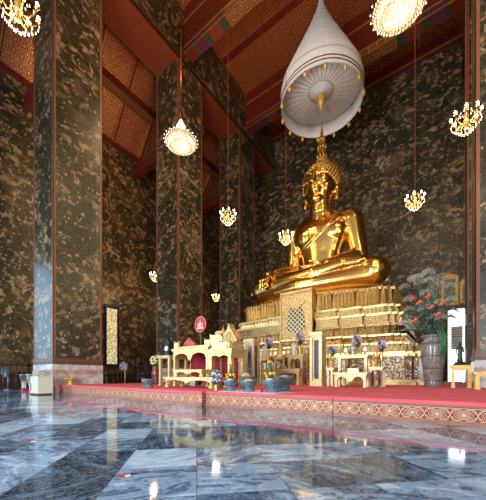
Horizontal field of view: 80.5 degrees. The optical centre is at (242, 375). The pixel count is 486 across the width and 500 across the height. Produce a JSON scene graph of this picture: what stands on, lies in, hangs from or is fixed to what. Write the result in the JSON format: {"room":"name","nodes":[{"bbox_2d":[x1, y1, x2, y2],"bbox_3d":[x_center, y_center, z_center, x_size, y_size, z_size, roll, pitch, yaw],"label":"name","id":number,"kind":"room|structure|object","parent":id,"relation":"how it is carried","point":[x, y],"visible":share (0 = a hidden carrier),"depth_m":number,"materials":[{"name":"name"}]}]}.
{"room":"house of worship","nodes":[
{"label":"house of worship","id":0,"kind":"room"},
{"bbox_2d":[0,70,219,367],"bbox_3d":[-7.582,-5.920,14.531,0.300,12.900,20.700,0,0,36],"label":"wall","id":1,"kind":"structure","parent":0,"point":[129,203],"depth_m":15.02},
{"bbox_2d":[0,0,6,45],"bbox_3d":[-8.519,-14.345,10.337,3.087,4.150,0.206,0,0,36],"label":"trim","id":2,"kind":"structure","parent":1,"relation":"attached to","point":[2,20],"depth_m":10.74,"materials":[{"name":"red paint"}]},
{"bbox_2d":[23,80,33,114],"bbox_3d":[-7.902,-11.470,11.310,2.950,0.500,0.360,0,0,36],"label":"trim","id":3,"kind":"structure","parent":1,"relation":"attached to","point":[28,98],"depth_m":11.82,"materials":[{"name":"red paint"}]},
{"bbox_2d":[103,22,107,44],"bbox_3d":[-6.623,-14.345,12.965,3.087,4.150,0.206,0,0,36],"label":"trim","id":4,"kind":"structure","parent":1,"relation":"attached to","point":[105,27],"depth_m":12.61,"materials":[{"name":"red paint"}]},
{"bbox_2d":[0,61,219,218],"bbox_3d":[-7.395,-12.290,14.397,0.160,0.200,20.700,0,0,36],"label":"trim","id":5,"kind":"structure","parent":1,"relation":"attached to","point":[3,67],"depth_m":14.77,"materials":[{"name":"red paint"}]},
{"bbox_2d":[104,304,118,366],"bbox_3d":[-6.898,-2.070,15.086,0.160,3.300,0.760,0,0,36],"label":"window","id":6,"kind":"structure","parent":1,"relation":"in","point":[111,312],"depth_m":14.99,"materials":[{"name":"black paint"}]},
{"bbox_2d":[111,55,139,142],"bbox_3d":[-5.676,-14.345,14.279,3.087,4.150,0.206,0,0,36],"label":"trim","id":7,"kind":"structure","parent":1,"relation":"attached to","point":[136,61],"depth_m":14.48,"materials":[{"name":"red paint"}]},
{"bbox_2d":[132,150,155,179],"bbox_3d":[-4.947,-11.470,15.406,2.950,0.500,0.360,0,0,36],"label":"trim","id":8,"kind":"structure","parent":1,"relation":"attached to","point":[148,163],"depth_m":15.54,"materials":[{"name":"red paint"}]},
{"bbox_2d":[138,104,155,159],"bbox_3d":[-4.728,-14.345,15.592,3.087,4.150,0.206,0,0,36],"label":"trim","id":9,"kind":"structure","parent":1,"relation":"attached to","point":[150,127],"depth_m":16.05,"materials":[{"name":"red paint"}]},
{"bbox_2d":[202,126,208,145],"bbox_3d":[-2.832,-14.345,18.220,3.087,4.150,0.206,0,0,36],"label":"trim","id":10,"kind":"structure","parent":1,"relation":"attached to","point":[204,134],"depth_m":17.87,"materials":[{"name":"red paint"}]},
{"bbox_2d":[202,150,219,200],"bbox_3d":[-1.885,-14.345,19.534,3.087,4.150,0.206,0,0,36],"label":"trim","id":11,"kind":"structure","parent":1,"relation":"attached to","point":[217,159],"depth_m":19.82,"materials":[{"name":"red paint"}]},
{"bbox_2d":[202,194,219,213],"bbox_3d":[-2.198,-11.470,19.217,2.950,0.500,0.360,0,0,36],"label":"trim","id":12,"kind":"structure","parent":1,"relation":"attached to","point":[214,202],"depth_m":19.01,"materials":[{"name":"red paint"}]},
{"bbox_2d":[0,0,219,213],"bbox_3d":[-6.264,-14.470,13.581,2.950,4.200,20.700,0,0,36],"label":"ceiling","id":13,"kind":"structure","parent":0,"point":[16,50],"depth_m":14.30,"materials":[{"name":"wood"}]},
{"bbox_2d":[0,389,485,499],"bbox_3d":[0.466,0.630,8.850,19.800,0.200,20.900,0,0,36],"label":"floor","id":14,"kind":"structure","parent":0,"point":[82,447],"depth_m":1.96,"materials":[{"name":"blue stone"}]},
{"bbox_2d":[1,367,12,389],"bbox_3d":[-8.884,0.103,10.828,0.390,0.855,0.336,0,0,19],"label":"pedestal fan","id":15,"kind":"object","parent":14,"relation":"on","point":[6,373],"visible":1,"depth_m":10.76,"materials":[{"name":"grey metal"}]},
{"bbox_2d":[19,374,26,390],"bbox_3d":[-7.834,0.235,10.275,0.312,0.590,0.224,0,0,36],"label":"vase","id":16,"kind":"object","parent":14,"relation":"on","point":[23,378],"visible":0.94,"depth_m":10.22,"materials":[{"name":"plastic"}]},
{"bbox_2d":[26,374,31,392],"bbox_3d":[-6.617,0.235,8.990,0.309,0.590,0.216,0,0,36],"label":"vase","id":17,"kind":"object","parent":14,"relation":"on","point":[27,375],"visible":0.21,"depth_m":8.93,"materials":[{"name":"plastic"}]},
{"bbox_2d":[30,376,52,394],"bbox_3d":[-5.791,0.270,8.240,0.570,0.520,0.380,0,0,36],"label":"base cabinet","id":18,"kind":"object","parent":14,"relation":"on","point":[39,385],"visible":0.98,"depth_m":8.07,"materials":[{"name":"white wood"}]},
{"bbox_2d":[32,371,50,375],"bbox_3d":[-5.796,-0.065,8.250,0.510,0.150,0.290,0,0,36],"label":"case","id":19,"kind":"object","parent":18,"relation":"on","point":[34,373],"visible":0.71,"depth_m":8.12,"materials":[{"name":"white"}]},
{"bbox_2d":[33,0,102,392],"bbox_3d":[-6.074,-6.970,9.998,1.590,15.000,1.590,0,0,36],"label":"column","id":20,"kind":"structure","parent":14,"relation":"on","point":[68,44],"depth_m":9.45,"materials":[{"name":"brown stone"}]},
{"bbox_2d":[0,363,151,388],"bbox_3d":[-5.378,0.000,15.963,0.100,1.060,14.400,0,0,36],"label":"wooden railing","id":21,"kind":"object","parent":14,"relation":"on","point":[28,365],"visible":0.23,"depth_m":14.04,"materials":[{"name":"brown wood"}]},
{"bbox_2d":[103,366,113,383],"bbox_3d":[-6.227,0.030,13.123,0.440,1.000,0.450,0,0,17],"label":"wooden chair","id":22,"kind":"object","parent":14,"relation":"on","point":[104,367],"visible":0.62,"depth_m":13.18,"materials":[{"name":"brown wood"}]},
{"bbox_2d":[119,362,127,370],"bbox_3d":[-5.694,-0.082,13.844,0.450,1.225,0.360,0,0,7],"label":"pedestal fan","id":23,"kind":"object","parent":14,"relation":"on","point":[124,366],"visible":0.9,"depth_m":13.73,"materials":[{"name":"grey metal"}]},
{"bbox_2d":[137,367,149,382],"bbox_3d":[-4.980,0.030,14.381,0.440,1.000,0.450,0,0,17],"label":"wooden chair","id":24,"kind":"object","parent":14,"relation":"on","point":[139,368],"visible":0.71,"depth_m":14.34,"materials":[{"name":"brown wood"}]},
{"bbox_2d":[156,57,201,381],"bbox_3d":[-3.114,-6.970,14.101,1.590,15.000,1.590,0,0,36],"label":"column","id":25,"kind":"structure","parent":14,"relation":"on","point":[178,91],"depth_m":13.53,"materials":[{"name":"brown stone"}]},
{"bbox_2d":[220,129,254,331],"bbox_3d":[-0.358,-6.970,17.921,1.590,15.000,1.590,0,0,36],"label":"column","id":26,"kind":"structure","parent":14,"relation":"on","point":[237,153],"depth_m":17.34,"materials":[{"name":"brown stone"}]},
{"bbox_2d":[55,381,485,427],"bbox_3d":[4.182,0.403,10.157,14.860,0.255,13.932,0,0,36],"label":"dais","id":27,"kind":"object","parent":14,"relation":"on","point":[460,405],"visible":0.94,"depth_m":4.33,"materials":[{"name":"carpet"}]},
{"bbox_2d":[63,378,77,384],"bbox_3d":[-5.429,0.170,9.034,0.410,0.210,0.410,0,0,36],"label":"tray","id":28,"kind":"object","parent":27,"relation":"on","point":[70,380],"visible":1,"depth_m":8.95,"materials":[{"name":"yellow metal"}]},
{"bbox_2d":[141,379,155,387],"bbox_3d":[-2.210,0.169,6.711,0.330,0.200,0.330,0,0,36],"label":"stone bowl","id":29,"kind":"object","parent":27,"relation":"on","point":[148,383],"visible":1,"depth_m":6.61,"materials":[{"name":"stone"}]},
{"bbox_2d":[150,355,158,383],"bbox_3d":[-2.966,-0.218,9.783,0.424,0.987,0.422,0,0,36],"label":"flower vase","id":30,"kind":"object","parent":27,"relation":"on","point":[154,360],"visible":0.78,"depth_m":9.66,"materials":[{"name":"red ceramic"}]},
{"bbox_2d":[157,355,187,385],"bbox_3d":[-2.059,-0.155,8.513,0.550,0.860,0.790,0,0,36],"label":"stand","id":31,"kind":"object","parent":27,"relation":"on","point":[169,357],"visible":0.65,"depth_m":8.35,"materials":[{"name":"beige wood"}]},
{"bbox_2d":[162,339,173,355],"bbox_3d":[-2.216,-0.845,8.522,0.300,0.520,0.210,0,0,36],"label":"mantel clock","id":32,"kind":"object","parent":31,"relation":"on","point":[168,344],"visible":0.95,"depth_m":8.46,"materials":[{"name":"black paint"}]},
{"bbox_2d":[163,377,226,388],"bbox_3d":[-1.103,0.150,6.684,1.580,0.250,0.640,0,0,36],"label":"altar table","id":33,"kind":"object","parent":27,"relation":"on","point":[167,379],"visible":0.73,"depth_m":6.43,"materials":[{"name":"beige metal"}]},
{"bbox_2d":[173,369,214,376],"bbox_3d":[-1.151,-0.060,6.712,0.970,0.170,0.470,0,0,36],"label":"stool","id":34,"kind":"object","parent":33,"relation":"on","point":[201,371],"visible":0.85,"depth_m":6.52,"materials":[{"name":"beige metal"}]},
{"bbox_2d":[171,346,219,386],"bbox_3d":[-1.207,-0.235,7.899,1.390,1.020,0.790,0,0,36],"label":"altar table","id":35,"kind":"object","parent":27,"relation":"on","point":[197,356],"visible":0.48,"depth_m":7.97,"materials":[{"name":"beige wood"}]},
{"bbox_2d":[182,337,196,346],"bbox_3d":[-1.568,-0.937,8.457,0.561,0.387,0.117,0,0,36],"label":"backrest cushion","id":36,"kind":"object","parent":35,"relation":"on","point":[189,342],"visible":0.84,"depth_m":8.43,"materials":[{"name":"fabric"}]},
{"bbox_2d":[174,338,211,348],"bbox_3d":[-1.283,-0.855,7.793,1.340,0.220,0.360,0,0,36],"label":"gallery","id":37,"kind":"object","parent":35,"relation":"on","point":[206,342],"visible":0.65,"depth_m":7.64,"materials":[{"name":"wood"}]},
{"bbox_2d":[190,353,219,384],"bbox_3d":[-1.069,-0.193,8.091,1.160,0.895,0.051,0,0,36],"label":"drape","id":38,"kind":"object","parent":35,"relation":"hanging from","point":[198,361],"depth_m":8.21,"materials":[{"name":"red fabric"}]},
{"bbox_2d":[195,316,205,344],"bbox_3d":[-1.289,-0.767,8.695,0.470,2.085,0.037,0,0,36],"label":"fan","id":39,"kind":"object","parent":27,"relation":"on","point":[200,323],"visible":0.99,"depth_m":8.68,"materials":[{"name":"fabric"}]},
{"bbox_2d":[210,370,222,390],"bbox_3d":[-0.501,0.080,5.442,0.236,0.390,0.236,0,0,36],"label":"flower vase","id":40,"kind":"object","parent":27,"relation":"on","point":[216,373],"visible":1,"depth_m":5.39,"materials":[{"name":"gold metal"}]},
{"bbox_2d":[206,348,247,387],"bbox_3d":[-0.398,-0.185,7.038,0.810,0.920,0.640,0,0,36],"label":"side table","id":41,"kind":"object","parent":27,"relation":"on","point":[226,356],"visible":0.8,"depth_m":6.99,"materials":[{"name":"beige wood"}]},
{"bbox_2d":[209,323,242,348],"bbox_3d":[-0.412,-0.965,7.079,0.810,0.640,0.400,0,0,36],"label":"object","id":42,"kind":"object","parent":41,"relation":"on","point":[219,340],"visible":0.96,"depth_m":6.94,"materials":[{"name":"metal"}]},
{"bbox_2d":[215,331,224,334],"bbox_3d":[-0.559,-1.065,7.123,0.320,0.120,0.234,0,0,36],"label":"cushion","id":43,"kind":"object","parent":42,"relation":"on","point":[217,332],"depth_m":7.01,"materials":[{"name":"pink fabric"}]},
{"bbox_2d":[222,356,237,385],"bbox_3d":[-0.327,-0.128,7.136,0.500,0.765,0.051,0,0,36],"label":"drape","id":44,"kind":"object","parent":41,"relation":"hanging from","point":[224,358],"depth_m":7.19,"materials":[{"name":"red fabric"}]},
{"bbox_2d":[243,338,260,384],"bbox_3d":[0.293,-0.460,9.345,0.425,1.470,0.425,0,0,36],"label":"pylon","id":45,"kind":"object","parent":27,"relation":"on","point":[252,357],"visible":0.7,"depth_m":9.24,"materials":[{"name":"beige metal"}]},
{"bbox_2d":[221,389,295,393],"bbox_3d":[0.300,0.272,5.196,1.425,0.006,1.020,0,0,36],"label":"cloth","id":46,"kind":"object","parent":27,"relation":"on","point":[236,390],"visible":0.57,"depth_m":4.88,"materials":[{"name":"fabric"}]},
{"bbox_2d":[223,380,237,390],"bbox_3d":[-0.234,0.174,5.372,0.270,0.190,0.270,0,0,36],"label":"stone bowl","id":47,"kind":"object","parent":46,"relation":"on","point":[230,384],"visible":1,"depth_m":5.29,"materials":[{"name":"stone"}]},
{"bbox_2d":[225,363,235,379],"bbox_3d":[-0.231,-0.065,5.370,0.208,0.340,0.208,0,0,36],"label":"offering","id":48,"kind":"object","parent":47,"relation":"in","point":[231,376],"visible":0.98,"depth_m":5.34,"materials":[{"name":"yellow plant"}]},
{"bbox_2d":[239,376,255,388],"bbox_3d":[0.091,0.134,5.828,0.330,0.270,0.330,0,0,36],"label":"stone bowl","id":49,"kind":"object","parent":46,"relation":"on","point":[241,377],"visible":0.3,"depth_m":5.70,"materials":[{"name":"stone"}]},
{"bbox_2d":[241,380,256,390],"bbox_3d":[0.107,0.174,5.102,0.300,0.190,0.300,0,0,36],"label":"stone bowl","id":50,"kind":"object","parent":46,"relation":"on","point":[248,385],"visible":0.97,"depth_m":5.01,"materials":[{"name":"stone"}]},
{"bbox_2d":[262,380,281,391],"bbox_3d":[0.495,0.169,4.896,0.340,0.200,0.340,0,0,36],"label":"stone bowl","id":51,"kind":"object","parent":46,"relation":"on","point":[271,385],"visible":0.99,"depth_m":4.79,"materials":[{"name":"stone"}]},
{"bbox_2d":[263,360,275,379],"bbox_3d":[0.466,-0.088,4.917,0.223,0.365,0.223,0,0,36],"label":"offering","id":52,"kind":"object","parent":51,"relation":"in","point":[270,375],"visible":1,"depth_m":4.88,"materials":[{"name":"orange plant"}]},
{"bbox_2d":[260,356,273,383],"bbox_3d":[0.865,-0.205,10.115,0.536,0.960,0.510,0,0,36],"label":"stand","id":53,"kind":"object","parent":27,"relation":"on","point":[263,359],"visible":0.52,"depth_m":10.04,"materials":[{"name":"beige metal"}]},
{"bbox_2d":[262,347,266,355],"bbox_3d":[0.755,-0.855,10.084,0.200,0.340,0.200,0,0,36],"label":"porcelain vase","id":54,"kind":"object","parent":53,"relation":"on","point":[264,349],"visible":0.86,"depth_m":10.02,"materials":[{"name":"white ceramic"}]},
{"bbox_2d":[264,337,272,355],"bbox_3d":[0.918,-1.028,10.176,0.314,0.686,0.316,0,0,36],"label":"flower vase","id":55,"kind":"object","parent":53,"relation":"on","point":[269,339],"visible":1,"depth_m":10.11,"materials":[{"name":"gold metal"}]},
{"bbox_2d":[273,357,287,379],"bbox_3d":[1.339,-0.175,9.836,0.459,0.900,0.510,0,0,36],"label":"table","id":56,"kind":"object","parent":27,"relation":"on","point":[275,358],"visible":0.32,"depth_m":9.64,"materials":[{"name":"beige metal"}]},
{"bbox_2d":[274,341,285,356],"bbox_3d":[1.280,-0.955,9.927,0.340,0.660,0.240,0,0,36],"label":"shrine","id":57,"kind":"object","parent":56,"relation":"on","point":[279,348],"visible":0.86,"depth_m":9.86,"materials":[{"name":"metal"}]},
{"bbox_2d":[260,368,306,384],"bbox_3d":[1.280,0.025,9.157,1.394,0.500,0.540,0,0,36],"label":"table","id":58,"kind":"object","parent":27,"relation":"on","point":[298,371],"visible":0.64,"depth_m":8.84,"materials":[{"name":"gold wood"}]},
{"bbox_2d":[275,376,293,390],"bbox_3d":[0.754,0.139,5.276,0.370,0.260,0.370,0,0,36],"label":"stone bowl","id":59,"kind":"object","parent":27,"relation":"on","point":[286,381],"visible":0.79,"depth_m":5.16,"materials":[{"name":"stone"}]},
{"bbox_2d":[286,354,309,383],"bbox_3d":[1.806,-0.205,9.437,0.600,0.960,0.510,0,0,36],"label":"stand","id":60,"kind":"object","parent":27,"relation":"on","point":[302,357],"visible":0.76,"depth_m":9.38,"materials":[{"name":"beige metal"}]},
{"bbox_2d":[291,344,296,354],"bbox_3d":[1.674,-0.855,9.421,0.200,0.340,0.200,0,0,36],"label":"porcelain vase","id":61,"kind":"object","parent":60,"relation":"on","point":[294,346],"visible":0.93,"depth_m":9.36,"materials":[{"name":"white ceramic"}]},
{"bbox_2d":[295,331,304,353],"bbox_3d":[1.880,-1.078,9.482,0.331,0.785,0.332,0,0,36],"label":"flower vase","id":62,"kind":"object","parent":60,"relation":"on","point":[299,341],"visible":1,"depth_m":9.43,"materials":[{"name":"gold metal"}]},
{"bbox_2d":[309,331,326,385],"bbox_3d":[2.060,-0.460,7.885,0.375,1.470,0.375,0,0,36],"label":"pylon","id":63,"kind":"object","parent":27,"relation":"on","point":[317,340],"visible":0.98,"depth_m":7.79,"materials":[{"name":"beige metal"}]},
{"bbox_2d":[236,283,423,384],"bbox_3d":[3.599,-1.560,13.125,8.240,3.670,6.900,0,0,36],"label":"pedestal","id":64,"kind":"object","parent":27,"relation":"on","point":[373,313],"visible":0.65,"depth_m":10.30,"materials":[{"name":"gold metal"}]},
{"bbox_2d":[251,123,390,304],"bbox_3d":[3.258,-7.548,12.791,6.058,8.244,2.882,0,0,36],"label":"statue","id":65,"kind":"object","parent":64,"relation":"on","point":[320,241],"visible":0.9,"depth_m":12.21,"materials":[{"name":"gold metal"}]},
{"bbox_2d":[326,367,337,385],"bbox_3d":[2.460,0.025,7.874,0.247,0.500,0.540,0,0,36],"label":"table","id":66,"kind":"object","parent":27,"relation":"on","point":[333,369],"visible":0.72,"depth_m":7.71,"materials":[{"name":"gold metal"}]},
{"bbox_2d":[327,355,334,367],"bbox_3d":[2.384,-0.423,7.775,0.220,0.396,0.214,0,0,36],"label":"stupa","id":67,"kind":"object","parent":66,"relation":"on","point":[330,362],"visible":0.98,"depth_m":7.70,"materials":[{"name":"metal"}]},
{"bbox_2d":[328,345,337,360],"bbox_3d":[2.498,-0.541,7.976,0.256,0.631,0.257,0,0,36],"label":"flower vase","id":68,"kind":"object","parent":66,"relation":"on","point":[334,351],"visible":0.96,"depth_m":7.93,"materials":[{"name":"gold metal"}]},
{"bbox_2d":[333,372,370,387],"bbox_3d":[2.700,0.095,7.128,0.831,0.360,0.410,0,0,36],"label":"table","id":69,"kind":"object","parent":27,"relation":"on","point":[350,376],"visible":0.98,"depth_m":6.99,"materials":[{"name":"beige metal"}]},
{"bbox_2d":[348,364,359,372],"bbox_3d":[2.744,-0.185,7.096,0.240,0.200,0.200,0,0,36],"label":"brass censer","id":70,"kind":"object","parent":69,"relation":"on","point":[353,368],"visible":0.96,"depth_m":7.04,"materials":[{"name":"metal"}]},
{"bbox_2d":[336,354,372,385],"bbox_3d":[2.997,-0.140,7.702,0.823,0.830,0.590,0,0,36],"label":"altar table","id":71,"kind":"object","parent":27,"relation":"on","point":[366,357],"visible":0.59,"depth_m":7.62,"materials":[{"name":"beige wood"}]},
{"bbox_2d":[343,346,347,354],"bbox_3d":[2.801,-0.690,7.843,0.120,0.270,0.120,0,0,36],"label":"glass lamp","id":72,"kind":"object","parent":71,"relation":"on","point":[345,348],"visible":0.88,"depth_m":7.80,"materials":[{"name":"white glass"}]},
{"bbox_2d":[349,342,356,354],"bbox_3d":[2.962,-0.735,7.728,0.200,0.360,0.195,0,0,36],"label":"urn","id":73,"kind":"object","parent":71,"relation":"on","point":[352,348],"visible":0.88,"depth_m":7.67,"materials":[{"name":"grey metal"}]},
{"bbox_2d":[352,334,361,353],"bbox_3d":[3.104,-0.846,7.810,0.266,0.583,0.267,0,0,36],"label":"flower vase","id":74,"kind":"object","parent":71,"relation":"on","point":[357,342],"visible":0.88,"depth_m":7.76,"materials":[{"name":"gold metal"}]},
{"bbox_2d":[371,370,373,386],"bbox_3d":[3.151,0.070,6.975,0.080,0.410,0.076,0,0,36],"label":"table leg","id":75,"kind":"object","parent":27,"relation":"on","point":[372,371],"visible":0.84,"depth_m":6.95,"materials":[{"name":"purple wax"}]},
{"bbox_2d":[368,367,387,386],"bbox_3d":[3.390,0.025,7.203,0.350,0.500,0.540,0,0,36],"label":"table","id":76,"kind":"object","parent":27,"relation":"on","point":[375,369],"visible":0.83,"depth_m":7.27,"materials":[{"name":"gold metal"}]},
{"bbox_2d":[369,353,378,366],"bbox_3d":[3.260,-0.423,7.143,0.220,0.396,0.214,0,0,36],"label":"stupa","id":77,"kind":"object","parent":76,"relation":"on","point":[374,362],"visible":0.97,"depth_m":7.08,"materials":[{"name":"metal"}]},
{"bbox_2d":[376,340,386,366],"bbox_3d":[3.517,-0.571,7.291,0.256,0.691,0.257,0,0,36],"label":"flower vase","id":78,"kind":"object","parent":76,"relation":"on","point":[381,347],"visible":0.95,"depth_m":7.25,"materials":[{"name":"gold metal"}]},
{"bbox_2d":[378,370,380,387],"bbox_3d":[3.269,0.070,6.889,0.080,0.410,0.076,0,0,36],"label":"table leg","id":79,"kind":"object","parent":27,"relation":"on","point":[379,371],"visible":1,"depth_m":6.87,"materials":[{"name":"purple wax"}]},
{"bbox_2d":[420,334,446,386],"bbox_3d":[4.834,-0.375,7.302,0.570,1.300,0.570,0,0,36],"label":"floor vase","id":80,"kind":"object","parent":27,"relation":"on","point":[432,360],"visible":0.77,"depth_m":7.12,"materials":[{"name":"ceramic"}]},
{"bbox_2d":[396,268,459,359],"bbox_3d":[4.712,-1.574,7.383,1.439,2.377,1.004,0,0,36],"label":"flower arrangement","id":81,"kind":"object","parent":80,"relation":"in","point":[425,306],"visible":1,"depth_m":7.25,"materials":[{"name":"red plant"}]},
{"bbox_2d":[449,365,473,387],"bbox_3d":[5.113,0.015,6.731,0.452,0.520,0.590,0,0,36],"label":"side table","id":82,"kind":"object","parent":27,"relation":"on","point":[453,368],"visible":0.97,"depth_m":6.55,"materials":[{"name":"yellow paint"}]},
{"bbox_2d":[453,342,466,364],"bbox_3d":[5.098,-0.534,6.742,0.262,0.578,0.256,0,0,36],"label":"figurine","id":83,"kind":"object","parent":82,"relation":"on","point":[460,359],"visible":0.98,"depth_m":6.71,"materials":[{"name":"brown metal"}]},
{"bbox_2d":[472,372,485,388],"bbox_3d":[5.049,0.095,6.006,0.385,0.360,0.540,0,0,36],"label":"side table","id":84,"kind":"object","parent":27,"relation":"on","point":[477,375],"visible":0.95,"depth_m":5.89,"materials":[{"name":"yellow paint"}]},
{"bbox_2d":[464,0,470,383],"bbox_3d":[9.414,-6.970,10.872,1.590,15.000,1.590,0,0,36],"label":"column","id":85,"kind":"structure","parent":14,"relation":"on","point":[468,2],"depth_m":10.66,"materials":[{"name":"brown stone"}]},
{"bbox_2d":[471,0,485,387],"bbox_3d":[6.659,-6.970,7.052,1.590,15.000,1.590,0,0,36],"label":"column","id":86,"kind":"structure","parent":14,"relation":"on","point":[478,7],"depth_m":6.83,"materials":[{"name":"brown stone"}]},
{"bbox_2d":[180,0,461,129],"bbox_3d":[0.448,-17.145,8.740,10.500,0.150,20.700,0,0,36],"label":"ceiling","id":87,"kind":"structure","parent":0,"point":[276,46],"depth_m":14.43,"materials":[{"name":"wood"}]},
{"bbox_2d":[0,0,40,35],"bbox_3d":[-3.097,-10.930,3.950,0.508,12.280,0.508,0,0,-32],"label":"crystal chandelier","id":88,"kind":"object","parent":87,"relation":"hanging from","point":[17,10],"visible":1,"depth_m":3.96,"materials":[{"name":"gold metal"}]},
{"bbox_2d":[163,119,197,155],"bbox_3d":[-2.245,-12.649,10.399,1.239,8.842,1.229,0,0,36],"label":"chandelier","id":89,"kind":"object","parent":87,"relation":"hanging from","point":[179,140],"visible":1,"depth_m":10.24,"materials":[{"name":"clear glass"}]},
{"bbox_2d":[184,0,261,62],"bbox_3d":[1.667,-16.000,10.431,10.500,2.140,0.530,0,0,36],"label":"beam","id":90,"kind":"structure","parent":87,"relation":"attached to","point":[205,21],"depth_m":12.56,"materials":[{"name":"red paint"}]},
{"bbox_2d":[219,208,235,225],"bbox_3d":[-0.476,-10.934,9.100,0.508,12.272,0.508,0,0,-32],"label":"crystal chandelier","id":91,"kind":"object","parent":87,"relation":"hanging from","point":[227,218],"visible":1,"depth_m":9.06,"materials":[{"name":"gold metal"}]},
{"bbox_2d":[222,0,303,63],"bbox_3d":[3.168,-17.020,12.511,10.500,0.100,0.240,0,0,36],"label":"trim","id":92,"kind":"structure","parent":87,"relation":"attached to","point":[291,5],"depth_m":14.07,"materials":[{"name":"red paint"}]},
{"bbox_2d":[279,230,292,244],"bbox_3d":[1.573,-10.940,10.500,0.508,12.260,0.508,0,0,-32],"label":"crystal chandelier","id":93,"kind":"object","parent":87,"relation":"hanging from","point":[285,236],"visible":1,"depth_m":10.47,"materials":[{"name":"gold metal"}]},
{"bbox_2d":[275,0,298,48],"bbox_3d":[-0.891,-17.045,9.705,0.070,0.050,20.700,0,0,36],"label":"trim","id":94,"kind":"structure","parent":87,"relation":"attached to","point":[276,1],"depth_m":13.98,"materials":[{"name":"wood"}]},
{"bbox_2d":[280,0,365,141],"bbox_3d":[3.446,-14.365,12.680,3.563,5.310,3.650,0,0,36],"label":"canopy","id":95,"kind":"object","parent":87,"relation":"hanging from","point":[324,80],"visible":0.98,"depth_m":12.29,"materials":[{"name":"fabric"}]},
{"bbox_2d":[316,92,325,109],"bbox_3d":[3.446,-12.130,12.680,0.440,0.820,0.418,0,0,36],"label":"pendant","id":96,"kind":"object","parent":95,"relation":"attached to","point":[320,96],"depth_m":12.61,"materials":[{"name":"gold metal"}]},
{"bbox_2d":[246,0,464,133],"bbox_3d":[4.592,-16.000,14.486,10.500,2.140,0.530,0,0,36],"label":"ceiling beam","id":97,"kind":"structure","parent":87,"relation":"attached to","point":[262,102],"depth_m":13.46,"materials":[{"name":"red paint"}]},
{"bbox_2d":[365,0,381,69],"bbox_3d":[1.786,-17.045,7.775,0.070,0.050,20.700,0,0,36],"label":"trim","id":98,"kind":"structure","parent":87,"relation":"attached to","point":[366,3],"depth_m":15.38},
{"bbox_2d":[370,0,426,36],"bbox_3d":[3.589,-12.663,6.599,1.239,8.813,1.229,0,0,36],"label":"chandelier","id":99,"kind":"object","parent":87,"relation":"hanging from","point":[390,17],"visible":1,"depth_m":6.64,"materials":[{"name":"clear glass"}]},
{"bbox_2d":[404,190,425,210],"bbox_3d":[4.974,-10.942,8.300,0.508,12.255,0.508,0,0,-32],"label":"crystal chandelier","id":100,"kind":"object","parent":87,"relation":"hanging from","point":[415,201],"visible":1,"depth_m":8.27,"materials":[{"name":"gold metal"}]},
{"bbox_2d":[449,101,483,135],"bbox_3d":[4.398,-10.932,5.660,0.508,12.277,0.508,0,0,13],"label":"crystal chandelier","id":101,"kind":"object","parent":87,"relation":"hanging from","point":[466,121],"visible":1,"depth_m":5.63,"materials":[{"name":"gold metal"}]},
{"bbox_2d":[255,40,464,380],"bbox_3d":[6.550,-8.270,17.285,19.400,17.600,0.300,0,0,36],"label":"wall","id":102,"kind":"structure","parent":0,"point":[401,141],"depth_m":15.66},
{"bbox_2d":[4,0,219,181],"bbox_3d":[-6.270,-13.953,13.585,0.380,0.440,20.700,0,0,36],"label":"trim","id":103,"kind":"structure","parent":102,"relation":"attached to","point":[110,81],"depth_m":14.26,"materials":[{"name":"red paint"}]},
{"bbox_2d":[103,0,274,178],"bbox_3d":[-4.427,-15.771,12.256,1.640,2.599,20.700,0,0,36],"label":"beam","id":104,"kind":"structure","parent":102,"relation":"attached to","point":[153,30],"depth_m":13.42,"materials":[{"name":"brown wood"}]},
{"bbox_2d":[239,20,272,76],"bbox_3d":[-2.350,-17.045,10.758,0.070,0.050,20.700,0,0,36],"label":"trim","id":105,"kind":"structure","parent":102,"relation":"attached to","point":[240,22],"depth_m":14.96,"materials":[{"name":"wood"}]},
{"bbox_2d":[273,24,462,141],"bbox_3d":[6.415,-16.760,17.012,10.500,0.620,0.300,0,0,36],"label":"trim","id":106,"kind":"structure","parent":102,"relation":"attached to","point":[453,36],"depth_m":15.17,"materials":[{"name":"red paint"}]},
{"bbox_2d":[441,274,457,306],"bbox_3d":[10.305,-4.296,14.314,0.703,1.568,0.115,0,0,36],"label":"framed picture","id":107,"kind":"object","parent":102,"relation":"attached to","point":[449,278],"visible":0.78,"depth_m":14.28},
{"bbox_2d":[444,279,454,302],"bbox_3d":[10.310,-4.216,14.320,0.463,1.168,0.050,0,0,36],"label":"painting","id":108,"kind":"object","parent":107,"relation":"attached to","point":[451,292],"depth_m":14.30},
{"bbox_2d":[445,305,464,380],"bbox_3d":[10.614,-1.455,14.131,1.128,3.970,0.060,0,0,36],"label":"door frame","id":109,"kind":"structure","parent":102,"relation":"in","point":[463,306],"depth_m":14.37,"materials":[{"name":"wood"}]},
{"bbox_2d":[460,279,464,303],"bbox_3d":[10.805,-4.136,13.954,0.427,1.198,0.115,0,0,36],"label":"framed picture","id":110,"kind":"object","parent":102,"relation":"attached to","point":[462,283],"visible":0.4,"depth_m":13.98},
{"bbox_2d":[461,0,465,79],"bbox_3d":[5.322,-15.771,5.224,1.640,2.599,20.700,0,0,36],"label":"trim","id":111,"kind":"structure","parent":102,"relation":"attached to","point":[464,8],"depth_m":13.13,"materials":[{"name":"brown wood"}]},
{"label":"outside","id":112,"kind":"structure","parent":0,"visible":0},
{"bbox_2d":[448,309,464,381],"bbox_3d":[11.348,-1.645,15.149,2.048,4.350,0.050,0,0,36],"label":"doorway","id":113,"kind":"structure","parent":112,"point":[460,321],"depth_m":15.19,"materials":[{"name":"white"}]},
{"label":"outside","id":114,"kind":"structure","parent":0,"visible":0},
{"bbox_2d":[451,326,462,381],"bbox_3d":[11.032,-1.020,14.805,0.490,3.100,0.038,0,0,36],"label":"notice board","id":115,"kind":"object","parent":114,"point":[456,331],"visible":0.77,"depth_m":14.81,"materials":[{"name":"white wood"}]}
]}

